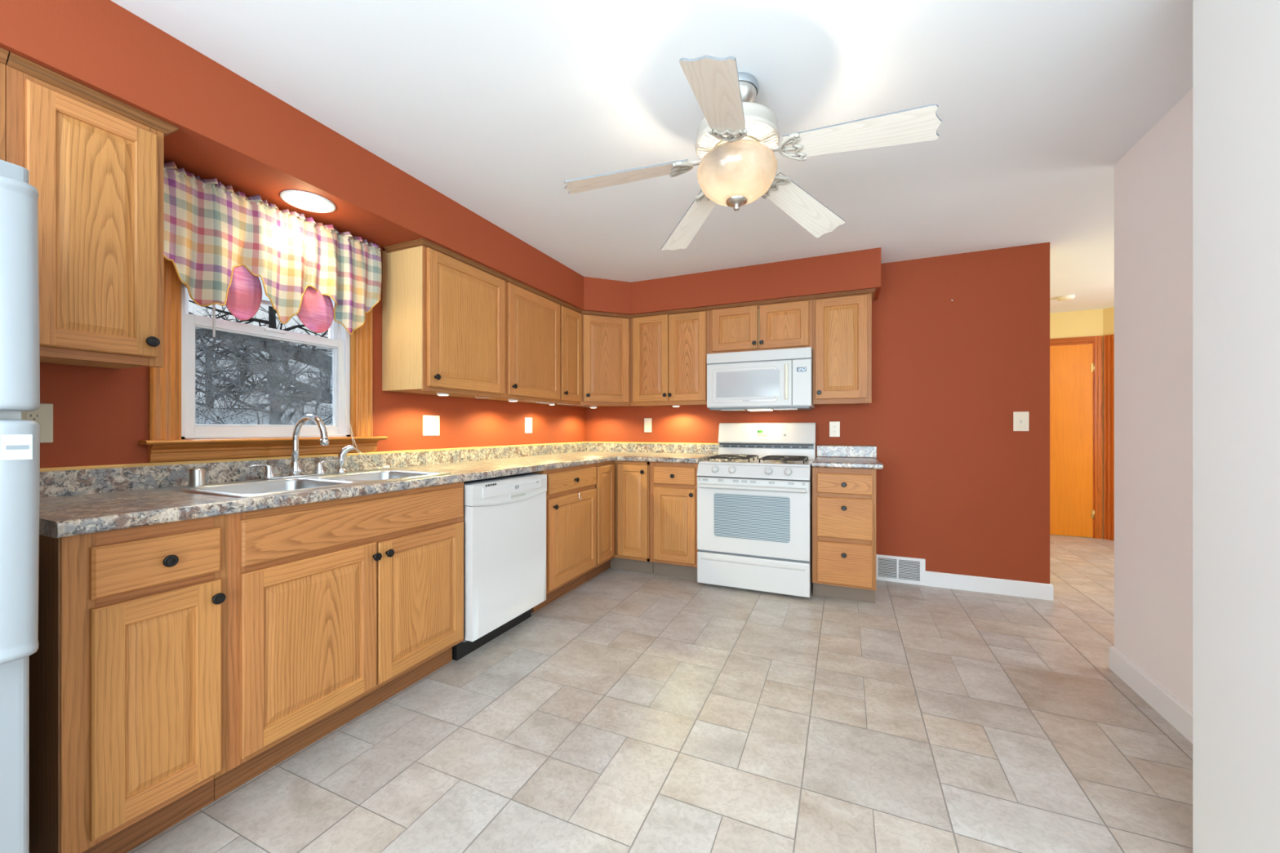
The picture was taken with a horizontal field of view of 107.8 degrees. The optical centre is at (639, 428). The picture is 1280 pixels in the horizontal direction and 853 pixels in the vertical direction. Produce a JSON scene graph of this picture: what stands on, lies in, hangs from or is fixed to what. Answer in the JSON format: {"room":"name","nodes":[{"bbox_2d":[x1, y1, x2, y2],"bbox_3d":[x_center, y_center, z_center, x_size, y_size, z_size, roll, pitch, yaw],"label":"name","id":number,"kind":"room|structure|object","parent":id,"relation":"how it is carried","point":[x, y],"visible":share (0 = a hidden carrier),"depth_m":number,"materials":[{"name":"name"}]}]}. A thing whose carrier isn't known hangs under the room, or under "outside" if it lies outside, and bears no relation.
{"room":"kitchen","nodes":[
{"label":"kitchen","id":0,"kind":"room"},
{"bbox_2d":[40,169,586,467],"bbox_3d":[-1.972,-0.054,1.427,0.140,2.388,7.120,0,0,24],"label":"wall","id":1,"kind":"structure","parent":0,"point":[100,414],"depth_m":2.50,"materials":[{"name":"paint"}]},
{"bbox_2d":[0,47,8,160],"bbox_3d":[-1.962,-0.818,0.863,0.327,0.317,0.895,0,0,24],"label":"upper cabinet","id":2,"kind":"object","parent":1,"relation":"attached to","point":[4,53],"visible":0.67,"depth_m":1.21,"materials":[{"name":"brown wood"}]},
{"bbox_2d":[21,403,53,443],"bbox_3d":[-1.882,-0.018,1.448,0.008,0.124,0.078,0,0,24],"label":"outlet","id":3,"kind":"object","parent":1,"relation":"attached to","point":[43,415],"visible":0.41,"depth_m":1.47,"materials":[{"name":"beige plastic"}]},
{"bbox_2d":[26,412,42,421],"bbox_3d":[-1.879,-0.038,1.447,0.002,0.027,0.032,0,0,24],"label":"receptacle","id":4,"kind":"object","parent":3,"relation":"attached to","point":[37,416],"depth_m":1.45,"materials":[{"name":"beige plastic"}]},
{"bbox_2d":[5,52,178,368],"bbox_3d":[-1.704,-0.587,1.423,0.347,0.779,0.334,0,0,24],"label":"upper cabinet","id":5,"kind":"object","parent":1,"relation":"attached to","point":[94,160],"visible":0.93,"depth_m":1.35,"materials":[{"name":"brown wood"}]},
{"bbox_2d":[137,257,387,462],"bbox_3d":[-1.631,-0.420,2.111,0.194,1.080,0.945,0,0,24],"label":"window","id":6,"kind":"structure","parent":1,"relation":"in","point":[173,433],"depth_m":1.94,"materials":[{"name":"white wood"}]},
{"bbox_2d":[183,276,390,469],"bbox_3d":[-1.579,-0.330,2.153,0.123,1.086,0.804,0,0,32],"label":"window blind","id":7,"kind":"object","parent":6,"relation":"attached to","point":[265,300],"visible":0.19,"depth_m":2.31,"materials":[{"name":"white"}]},
{"bbox_2d":[39,442,719,497],"bbox_3d":[-0.625,0.174,2.677,1.317,0.081,3.507,0,0,24],"label":"backsplash","id":8,"kind":"structure","parent":1,"relation":"attached to","point":[82,482],"depth_m":2.05,"materials":[{"name":"stone"}]},
{"bbox_2d":[422,415,439,435],"bbox_3d":[-1.266,-0.020,2.839,0.016,0.124,0.124,0,0,24],"label":"switch plate","id":9,"kind":"object","parent":1,"relation":"attached to","point":[431,424],"visible":1,"depth_m":2.84,"materials":[{"name":"beige plastic"}]},
{"bbox_2d":[382,238,507,398],"bbox_3d":[-1.120,-0.587,2.751,0.347,0.779,0.660,0,0,24],"label":"upper cabinet","id":10,"kind":"object","parent":1,"relation":"attached to","point":[443,310],"visible":1,"depth_m":2.53,"materials":[{"name":"brown wood"}]},
{"bbox_2d":[436,392,449,395],"bbox_3d":[-1.114,-0.198,2.640,0.068,0.020,0.068,0,0,24],"label":"puck light","id":11,"kind":"object","parent":10,"relation":"attached to","point":[437,393],"visible":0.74,"depth_m":2.62,"materials":[{"name":"white paint"}]},
{"bbox_2d":[469,276,562,403],"bbox_3d":[-0.861,-0.587,3.341,0.347,0.779,0.627,0,0,24],"label":"upper cabinet","id":12,"kind":"object","parent":1,"relation":"attached to","point":[532,316],"visible":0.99,"depth_m":3.23,"materials":[{"name":"brown wood"}]},
{"bbox_2d":[474,395,538,402],"bbox_3d":[-0.908,-0.197,3.057,0.051,0.019,0.842,0,0,24],"label":"cable","id":13,"kind":"object","parent":12,"relation":"attached to","point":[474,396],"visible":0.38,"depth_m":2.94,"materials":[{"name":"white paint"}]},
{"bbox_2d":[507,399,518,401],"bbox_3d":[-0.874,-0.198,3.211,0.068,0.020,0.068,0,0,24],"label":"puck light","id":14,"kind":"object","parent":12,"relation":"attached to","point":[508,400],"visible":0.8,"depth_m":3.19,"materials":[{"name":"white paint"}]},
{"bbox_2d":[535,401,550,404],"bbox_3d":[-0.731,-0.200,3.515,0.044,0.016,0.120,0,0,24],"label":"transformer","id":15,"kind":"object","parent":12,"relation":"attached to","point":[542,402],"visible":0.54,"depth_m":3.50,"materials":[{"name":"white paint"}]},
{"bbox_2d":[524,417,532,433],"bbox_3d":[-0.886,-0.028,3.712,0.008,0.124,0.090,0,0,24],"label":"outlet","id":16,"kind":"object","parent":1,"relation":"attached to","point":[528,421],"visible":1,"depth_m":3.71,"materials":[{"name":"beige plastic"}]},
{"bbox_2d":[528,301,582,404],"bbox_3d":[-0.672,-0.587,3.769,0.347,0.779,0.307,0,0,24],"label":"upper cabinet","id":17,"kind":"object","parent":1,"relation":"attached to","point":[570,315],"visible":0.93,"depth_m":3.69,"materials":[{"name":"brown wood"}]},
{"bbox_2d":[0,0,880,315],"bbox_3d":[-0.772,-1.113,0.834,2.535,0.270,7.000,0,0,24],"label":"soffit","id":18,"kind":"structure","parent":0,"point":[232,131],"depth_m":1.86,"materials":[{"name":"paint"}]},
{"bbox_2d":[280,190,336,213],"bbox_3d":[-1.424,-0.969,2.006,0.196,0.016,0.196,0,0,24],"label":"recessed light","id":19,"kind":"object","parent":18,"relation":"in","point":[306,201],"visible":1,"depth_m":1.98,"materials":[{"name":"white glass"}]},
{"bbox_2d":[111,0,1192,312],"bbox_3d":[1.482,-1.298,1.345,6.550,0.100,10.050,0,0,24],"label":"ceiling","id":20,"kind":"structure","parent":0,"point":[491,105],"depth_m":1.79,"materials":[{"name":"paint"}]},
{"bbox_2d":[564,54,942,250],"bbox_3d":[0.352,-1.025,1.675,1.218,0.446,1.198,0,0,24],"label":"ceiling fan","id":21,"kind":"object","parent":20,"relation":"hanging from","point":[738,137],"visible":1,"depth_m":1.59,"materials":[{"name":"white wood"}]},
{"bbox_2d":[1057,294,1075,301],"bbox_3d":[4.016,-1.231,4.398,0.128,0.034,0.128,0,0,24],"label":"ceiling light","id":22,"kind":"object","parent":20,"relation":"attached to","point":[1064,298],"visible":1,"depth_m":4.37,"materials":[{"name":"beige glass"}]},
{"bbox_2d":[127,534,1192,852],"bbox_3d":[1.551,1.170,1.315,6.400,0.060,9.750,0,0,24],"label":"floor","id":23,"kind":"structure","parent":0,"point":[631,711],"depth_m":1.71,"materials":[{"name":"tile"}]},
{"bbox_2d":[0,159,39,852],"bbox_3d":[-1.701,0.302,0.743,0.807,1.675,0.760,0,0,24],"label":"refrigerator","id":24,"kind":"object","parent":23,"relation":"on","point":[20,344],"visible":1,"depth_m":0.91,"materials":[{"name":"white painted metal"},{"name":"white plastic"}]},
{"bbox_2d":[29,514,227,852],"bbox_3d":[-1.560,0.698,1.362,0.659,0.884,0.328,0,0,24],"label":"base cabinet","id":25,"kind":"object","parent":23,"relation":"on","point":[128,669],"visible":0.91,"depth_m":1.20,"materials":[{"name":"brown wood"}]},
{"bbox_2d":[213,481,463,800],"bbox_3d":[-1.304,0.698,1.945,0.660,0.884,0.945,0,0,24],"label":"base cabinet","id":26,"kind":"object","parent":23,"relation":"on","point":[336,608],"visible":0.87,"depth_m":1.67,"materials":[{"name":"brown wood"}]},
{"bbox_2d":[452,472,546,660],"bbox_3d":[-0.971,0.704,2.648,0.654,0.872,0.604,0,0,24],"label":"dishwasher","id":27,"kind":"object","parent":23,"relation":"on","point":[504,517],"visible":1,"depth_m":2.45,"materials":[{"name":"white plastic"}]},
{"bbox_2d":[498,481,536,488],"bbox_3d":[-0.659,0.305,2.550,0.001,0.008,0.326,0,0,24],"label":"print","id":28,"kind":"object","parent":27,"relation":"on","point":[511,485],"depth_m":2.53,"materials":[{"name":"grey plastic"}]},
{"bbox_2d":[531,463,596,613],"bbox_3d":[-0.720,0.698,3.272,0.659,0.884,0.650,0,0,24],"label":"base cabinet","id":29,"kind":"object","parent":23,"relation":"on","point":[571,520],"visible":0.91,"depth_m":3.11,"materials":[{"name":"brown wood"}]},
{"bbox_2d":[586,461,653,581],"bbox_3d":[-0.286,0.698,3.939,0.918,0.884,0.918,0,0,24],"label":"base cabinet","id":30,"kind":"object","parent":23,"relation":"on","point":[623,487],"visible":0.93,"depth_m":3.64,"materials":[{"name":"brown wood"}]},
{"bbox_2d":[39,441,719,537],"bbox_3d":[-0.625,0.188,2.677,1.317,0.131,3.507,0,0,24],"label":"countertop","id":31,"kind":"structure","parent":30,"relation":"on","point":[75,500],"depth_m":1.75,"materials":[{"name":"stone"}]},
{"bbox_2d":[248,413,337,479],"bbox_3d":[-1.481,0.072,2.006,0.278,0.273,0.280,0,0,-26],"label":"faucet","id":32,"kind":"object","parent":31,"relation":"on","point":[295,468],"visible":1,"depth_m":2.01,"materials":[{"name":"silver metal"}]},
{"bbox_2d":[162,468,453,497],"bbox_3d":[-1.293,0.263,1.943,0.517,0.234,0.866,0,0,24],"label":"sink","id":33,"kind":"object","parent":31,"relation":"in","point":[260,487],"depth_m":1.87,"materials":[{"name":"silver metal"}]},
{"bbox_2d":[335,444,354,473],"bbox_3d":[-1.405,0.141,2.221,0.078,0.134,0.047,0,0,-36],"label":"sprayer","id":34,"kind":"object","parent":33,"relation":"on","point":[341,455],"visible":0.99,"depth_m":2.20,"materials":[{"name":"silver metal"}]},
{"bbox_2d":[649,462,697,579],"bbox_3d":[0.369,0.698,3.792,0.394,0.884,0.659,0,0,24],"label":"base cabinet","id":35,"kind":"object","parent":23,"relation":"on","point":[673,550],"visible":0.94,"depth_m":3.52,"materials":[{"name":"brown wood"}]},
{"bbox_2d":[697,422,816,597],"bbox_3d":[0.894,0.545,3.518,0.777,1.190,0.698,0,0,24],"label":"gas range","id":36,"kind":"object","parent":23,"relation":"on","point":[754,497],"visible":0.98,"depth_m":3.27,"materials":[{"name":"white metal"}]},
{"bbox_2d":[698,453,813,466],"bbox_3d":[0.895,0.231,3.525,0.773,0.048,0.566,0,0,24],"label":"cooktop","id":37,"kind":"object","parent":36,"relation":"in","point":[721,460],"depth_m":3.40,"materials":[{"name":"grey metal"}]},
{"bbox_2d":[809,465,812,589],"bbox_3d":[0.908,0.689,3.555,0.769,0.842,0.610,0,0,24],"label":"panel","id":38,"kind":"object","parent":36,"relation":"in","point":[811,467],"depth_m":3.21,"materials":[{"name":"white metal"}]},
{"bbox_2d":[812,466,875,603],"bbox_3d":[1.447,0.699,3.317,0.385,0.882,0.659,0,0,24],"label":"base cabinet","id":39,"kind":"object","parent":23,"relation":"on","point":[844,499],"visible":0.99,"depth_m":3.05,"materials":[{"name":"brown wood"}]},
{"bbox_2d":[811,444,883,469],"bbox_3d":[1.468,0.189,3.320,0.422,0.132,0.644,0,0,24],"label":"countertop","id":40,"kind":"structure","parent":39,"relation":"on","point":[850,455],"depth_m":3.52,"materials":[{"name":"stone"}]},
{"bbox_2d":[586,242,1049,583],"bbox_3d":[1.131,-0.054,3.886,3.561,2.388,0.120,0,0,24],"label":"wall","id":41,"kind":"structure","parent":0,"point":[959,491],"depth_m":3.33,"materials":[{"name":"paint"}]},
{"bbox_2d":[555,310,642,407],"bbox_3d":[-0.359,-0.587,4.127,0.634,0.779,0.634,0,0,24],"label":"upper cabinet","id":42,"kind":"object","parent":41,"relation":"attached to","point":[606,337],"visible":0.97,"depth_m":3.92,"materials":[{"name":"brown wood"}]},
{"bbox_2d":[644,417,651,432],"bbox_3d":[0.073,-0.034,4.282,0.074,0.130,0.007,0,0,24],"label":"switch plate","id":43,"kind":"object","parent":41,"relation":"attached to","point":[647,421],"visible":1,"depth_m":4.28,"materials":[{"name":"beige plastic"}]},
{"bbox_2d":[631,306,710,406],"bbox_3d":[0.293,-0.587,3.997,0.697,0.779,0.347,0,0,24],"label":"upper cabinet","id":44,"kind":"object","parent":41,"relation":"attached to","point":[669,349],"visible":0.97,"depth_m":3.85,"materials":[{"name":"brown wood"}]},
{"bbox_2d":[709,295,813,353],"bbox_3d":[0.966,-0.782,3.700,0.772,0.389,0.347,0,0,24],"label":"upper cabinet","id":45,"kind":"object","parent":41,"relation":"attached to","point":[784,322],"visible":0.94,"depth_m":3.55,"materials":[{"name":"brown wood"}]},
{"bbox_2d":[706,346,814,411],"bbox_3d":[0.947,-0.365,3.659,0.770,0.444,0.433,0,0,24],"label":"microwave","id":46,"kind":"object","parent":45,"relation":"attached to","point":[771,380],"visible":0.99,"depth_m":3.48,"materials":[{"name":"white plastic"}]},
{"bbox_2d":[829,421,839,436],"bbox_3d":[1.521,0.002,3.645,0.076,0.120,0.008,0,0,24],"label":"outlet","id":47,"kind":"object","parent":41,"relation":"attached to","point":[834,426],"visible":1,"depth_m":3.64,"materials":[{"name":"beige plastic"}]},
{"bbox_2d":[812,288,875,404],"bbox_3d":[1.510,-0.579,3.461,0.414,0.795,0.347,0,0,24],"label":"upper cabinet","id":48,"kind":"object","parent":41,"relation":"attached to","point":[842,321],"visible":1,"depth_m":3.33,"materials":[{"name":"brown wood"}]},
{"bbox_2d":[817,445,876,457],"bbox_3d":[1.593,0.174,3.606,0.419,0.081,0.019,0,0,24],"label":"backsplash","id":49,"kind":"structure","parent":41,"relation":"attached to","point":[822,451],"depth_m":3.59,"materials":[{"name":"stone"}]},
{"bbox_2d":[875,554,925,585],"bbox_3d":[1.925,1.043,3.464,0.331,0.191,0.014,0,0,24],"label":"air vent","id":50,"kind":"object","parent":41,"relation":"attached to","point":[905,570],"visible":0.98,"depth_m":3.46,"materials":[{"name":"white metal"}]},
{"bbox_2d":[925,570,1053,600],"bbox_3d":[2.436,1.087,3.305,0.732,0.105,0.134,0,0,24],"label":"baseboard","id":51,"kind":"structure","parent":41,"relation":"attached to","point":[947,580],"depth_m":3.23,"materials":[{"name":"white paint"}]},
{"bbox_2d":[1013,411,1028,431],"bbox_3d":[2.591,-0.051,3.170,0.086,0.132,0.016,0,0,24],"label":"switch plate","id":52,"kind":"object","parent":41,"relation":"attached to","point":[1020,419],"visible":1,"depth_m":3.17,"materials":[{"name":"beige plastic"}]},
{"bbox_2d":[1049,308,1102,537],"bbox_3d":[4.304,-0.054,5.123,1.251,2.388,0.100,0,0,24],"label":"wall","id":53,"kind":"structure","parent":0,"point":[1082,323],"depth_m":4.93,"materials":[{"name":"beige paint"}]},
{"bbox_2d":[1049,335,1102,538],"bbox_3d":[4.414,0.086,5.007,0.832,2.107,0.025,0,0,24],"label":"door","id":54,"kind":"structure","parent":53,"relation":"in","point":[1076,363],"depth_m":4.92,"materials":[{"name":"brown wood"}]},
{"bbox_2d":[1102,306,1114,538],"bbox_3d":[5.193,-0.054,4.211,0.109,2.388,1.528,0,0,-27],"label":"wall","id":55,"kind":"structure","parent":0,"point":[1108,313],"depth_m":4.83,"materials":[{"name":"beige paint"}]},
{"bbox_2d":[1103,333,1114,540],"bbox_3d":[5.001,0.086,4.446,0.022,2.107,0.859,0,0,-27],"label":"door frame","id":56,"kind":"structure","parent":55,"relation":"in","point":[1108,340],"depth_m":4.79,"materials":[{"name":"brown wood"}]},
{"bbox_2d":[1114,88,1192,711],"bbox_3d":[2.048,-0.054,1.615,0.120,2.388,1.240,0,0,24],"label":"wall","id":57,"kind":"structure","parent":0,"point":[1153,180],"depth_m":1.91,"materials":[{"name":"beige paint"}]},
{"bbox_2d":[1108,646,1192,743],"bbox_3d":[2.044,1.087,1.624,0.134,0.105,1.254,0,0,24],"label":"baseboard","id":58,"kind":"structure","parent":57,"relation":"attached to","point":[1175,713],"depth_m":1.90,"materials":[{"name":"white paint"}]},
{"bbox_2d":[1192,0,1279,852],"bbox_3d":[2.848,-0.054,0.372,3.266,2.388,0.390,0,0,24],"label":"wall","id":59,"kind":"structure","parent":0,"point":[1236,43],"depth_m":1.08,"materials":[{"name":"grey paint"}]},
{"label":"outside","id":60,"kind":"structure","parent":0,"visible":0},
{"bbox_3d":[-18.921,2.440,12.641,39.800,0.200,60.000,0,0,24],"label":"yard","id":61,"kind":"structure","parent":60,"visible":0},
{"bbox_2d":[195,323,302,408],"bbox_3d":[-18.777,-1.560,19.084,5.876,7.812,8.626,0,0,39],"label":"bare tree","id":62,"kind":"object","parent":61,"relation":"on","point":[207,393],"visible":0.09,"depth_m":19.99,"materials":[{"name":"black plant"}]},
{"bbox_2d":[188,301,332,425],"bbox_3d":[-5.021,-0.871,7.130,3.115,6.434,5.762,0,0,18],"label":"bare tree","id":63,"kind":"object","parent":61,"relation":"on","point":[255,342],"visible":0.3,"depth_m":6.30,"materials":[{"name":"black plant"}]},
{"bbox_2d":[188,299,332,425],"bbox_3d":[-9.296,-0.862,12.147,3.832,6.415,5.790,0,0,39],"label":"bare tree","id":64,"kind":"object","parent":61,"relation":"on","point":[271,309],"visible":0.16,"depth_m":11.49,"materials":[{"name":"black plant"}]},
{"bbox_2d":[195,408,332,425],"bbox_3d":[-12.562,0.865,14.432,2.500,2.950,7.400,0,0,24],"label":"snowy ground","id":65,"kind":"structure","parent":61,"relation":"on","point":[242,420],"depth_m":14.14,"materials":[{"name":"white snow"}]},
{"bbox_3d":[-1.589,-0.943,2.053,0.054,0.011,0.965,0,0,24],"label":"curtain rod","id":66,"kind":"object","parent":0,"visible":0},
{"bbox_2d":[164,161,382,334],"bbox_3d":[-1.555,-0.703,2.022,0.105,0.520,0.924,0,0,24],"label":"valance","id":67,"kind":"object","parent":66,"relation":"hanging from","point":[219,241],"visible":0.94,"depth_m":1.93,"materials":[{"name":"multicoloured fabric"}]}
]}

